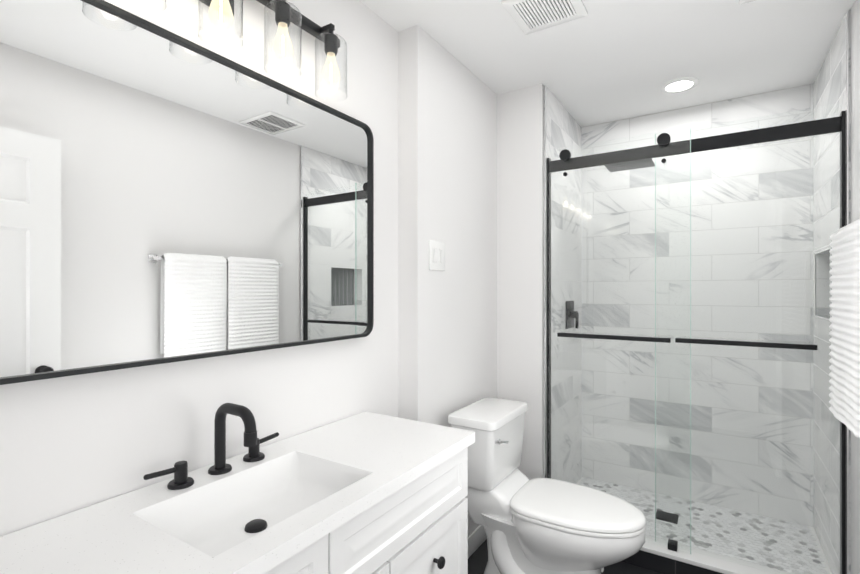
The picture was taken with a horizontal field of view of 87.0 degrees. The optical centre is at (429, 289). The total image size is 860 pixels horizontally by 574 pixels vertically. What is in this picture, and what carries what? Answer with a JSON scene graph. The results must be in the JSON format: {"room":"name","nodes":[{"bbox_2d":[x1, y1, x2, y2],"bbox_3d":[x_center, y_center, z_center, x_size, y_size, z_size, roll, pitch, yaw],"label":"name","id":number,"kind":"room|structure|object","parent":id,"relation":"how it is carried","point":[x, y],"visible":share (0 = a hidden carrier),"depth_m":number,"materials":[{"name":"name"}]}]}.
{"room":"bathroom","nodes":[
{"label":"bathroom","id":0,"kind":"room"},
{"bbox_2d":[0,0,581,536],"bbox_3d":[-0.094,0.113,1.758,0.472,2.440,3.650,0,0,32],"label":"wall","id":1,"kind":"structure","parent":0,"point":[458,158],"depth_m":1.90,"materials":[{"name":"white paint"}]},
{"bbox_2d":[0,0,373,384],"bbox_3d":[-0.585,-0.225,1.206,0.034,0.804,1.312,0,0,32],"label":"mirror","id":2,"kind":"object","parent":1,"relation":"attached to","point":[166,196],"visible":1,"depth_m":1.09,"materials":[{"name":"grey mirror"}]},
{"bbox_2d":[198,0,242,50],"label":"sconce","id":3,"kind":"object","parent":1,"relation":"attached to","point":[224,7],"depth_m":1.15,"materials":[{"name":"grey"}]},
{"bbox_2d":[256,0,346,101],"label":"sconce","id":4,"kind":"object","parent":1,"relation":"attached to","point":[286,14],"depth_m":1.41,"materials":[{"name":"grey"}]},
{"bbox_2d":[429,240,444,270],"bbox_3d":[0.036,-0.152,2.015,0.014,0.130,0.133,0,0,32],"label":"switch plate","id":5,"kind":"object","parent":1,"relation":"attached to","point":[436,255],"visible":1,"depth_m":2.01,"materials":[{"name":"white plastic"}]},
{"bbox_2d":[468,525,486,557],"bbox_3d":[0.162,1.283,2.225,0.022,0.100,0.816,0,0,32],"label":"baseboard","id":6,"kind":"structure","parent":1,"relation":"attached to","point":[477,537],"depth_m":2.30,"materials":[{"name":"white wood"}]},
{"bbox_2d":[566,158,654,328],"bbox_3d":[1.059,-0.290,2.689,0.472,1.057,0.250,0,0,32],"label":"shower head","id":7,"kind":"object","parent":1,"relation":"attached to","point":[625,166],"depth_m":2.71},
{"bbox_2d":[545,10,848,573],"bbox_3d":[1.139,0.061,2.124,1.224,2.335,0.010,0,0,32],"label":"trim","id":8,"kind":"structure","parent":1,"relation":"attached to","point":[847,452],"depth_m":1.80,"materials":[{"name":"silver metal"}]},
{"bbox_2d":[622,535,791,573],"bbox_3d":[1.158,1.281,2.153,1.240,0.105,0.128,0,0,32],"label":"sill","id":9,"kind":"structure","parent":1,"relation":"attached to","point":[653,556],"depth_m":2.10,"materials":[{"name":"white stone"}]},
{"bbox_2d":[547,103,845,573],"bbox_3d":[1.141,0.235,2.126,1.215,1.984,0.113,0,0,32],"label":"shower door","id":10,"kind":"structure","parent":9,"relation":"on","point":[664,147],"depth_m":2.10,"materials":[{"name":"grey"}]},
{"bbox_2d":[468,539,661,573],"bbox_3d":[0.487,1.363,1.387,1.850,0.060,3.650,0,0,32],"label":"floor","id":11,"kind":"structure","parent":0,"point":[477,560],"depth_m":2.19,"materials":[{"name":"black tile"}]},
{"bbox_2d":[252,439,474,573],"bbox_3d":[-0.394,0.919,1.080,0.488,0.828,1.285,0,0,32],"label":"bathroom vanity","id":12,"kind":"object","parent":11,"relation":"on","point":[419,526],"depth_m":1.20,"materials":[{"name":"white wood"}]},
{"bbox_2d":[0,411,474,573],"bbox_3d":[-0.400,0.488,1.083,0.474,0.034,1.302,0,0,32],"label":"countertop","id":13,"kind":"structure","parent":12,"relation":"on","point":[99,538],"depth_m":0.92,"materials":[{"name":"white stone"}]},
{"bbox_2d":[143,403,278,490],"bbox_3d":[-0.500,0.380,1.151,0.167,0.182,0.372,0,0,32],"label":"faucet","id":14,"kind":"object","parent":13,"relation":"on","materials":[{"name":"black metal"}]},
{"bbox_2d":[128,447,371,558],"bbox_3d":[-0.388,0.518,1.062,0.294,0.094,0.440,0,0,32],"label":"sink","id":15,"kind":"object","parent":13,"relation":"in","point":[210,518],"depth_m":1.13,"materials":[{"name":"white ceramic"}]},
{"bbox_2d":[448,398,645,573],"bbox_3d":[0.460,0.939,1.914,0.812,0.789,0.495,0,0,32],"label":"toilet","id":16,"kind":"object","parent":11,"relation":"on","point":[543,526],"visible":0.96,"depth_m":1.89,"materials":[{"name":"white ceramic"}]},
{"bbox_2d":[577,477,831,573],"bbox_3d":[1.366,1.302,2.479,1.240,0.062,0.665,0,0,32],"label":"shower floor","id":17,"kind":"structure","parent":11,"relation":"on","point":[759,543],"depth_m":2.38,"materials":[{"name":"white tile"}]},
{"bbox_2d":[656,510,678,523],"bbox_3d":[1.326,1.268,2.537,0.110,0.006,0.110,0,0,32],"label":"floor drain","id":18,"kind":"object","parent":17,"relation":"on","point":[666,518],"depth_m":2.53,"materials":[{"name":"black metal"}]},
{"bbox_2d":[359,0,854,126],"bbox_3d":[0.487,-1.137,1.389,1.850,0.060,3.650,0,0,32],"label":"ceiling","id":19,"kind":"structure","parent":0,"point":[603,61],"depth_m":2.07,"materials":[{"name":"white paint"}]},
{"bbox_2d":[501,0,587,34],"bbox_3d":[0.450,-1.099,1.768,0.260,0.015,0.260,0,0,32],"label":"ceiling vent","id":20,"kind":"object","parent":19,"relation":"in","point":[530,16],"visible":0.98,"depth_m":1.79,"materials":[{"name":"white plastic"}]},
{"bbox_2d":[660,77,698,92],"bbox_3d":[1.345,-1.102,2.448,0.184,0.009,0.184,0,0,32],"label":"recessed light","id":21,"kind":"object","parent":19,"relation":"in","point":[679,84],"visible":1,"depth_m":2.44,"materials":[{"name":"white plastic"}]},
{"bbox_2d":[739,0,755,4],"bbox_3d":[1.256,-1.101,1.545,0.330,0.010,0.280,0,0,32],"label":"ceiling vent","id":22,"kind":"object","parent":19,"relation":"in","point":[741,2],"visible":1,"depth_m":1.73,"materials":[{"name":"white plastic"}]},
{"bbox_2d":[582,84,813,526],"bbox_3d":[1.630,0.113,2.764,1.400,2.440,0.100,0,0,32],"label":"wall","id":23,"kind":"structure","parent":0,"point":[782,102],"depth_m":2.69,"materials":[{"name":"stone"}]},
{"bbox_2d":[813,0,859,573],"bbox_3d":[1.185,0.112,0.914,0.164,2.440,3.600,0,0,32],"label":"wall","id":24,"kind":"structure","parent":0,"point":[829,87],"depth_m":2.06,"materials":[{"name":"stone"}]},
{"bbox_2d":[829,219,859,437],"bbox_3d":[1.252,0.104,1.257,0.117,0.637,0.868,0,0,32],"label":"towel","id":25,"kind":"object","parent":24,"relation":"attached to","point":[844,334],"visible":1,"depth_m":1.41,"materials":[{"name":"white fabric"}]}
]}

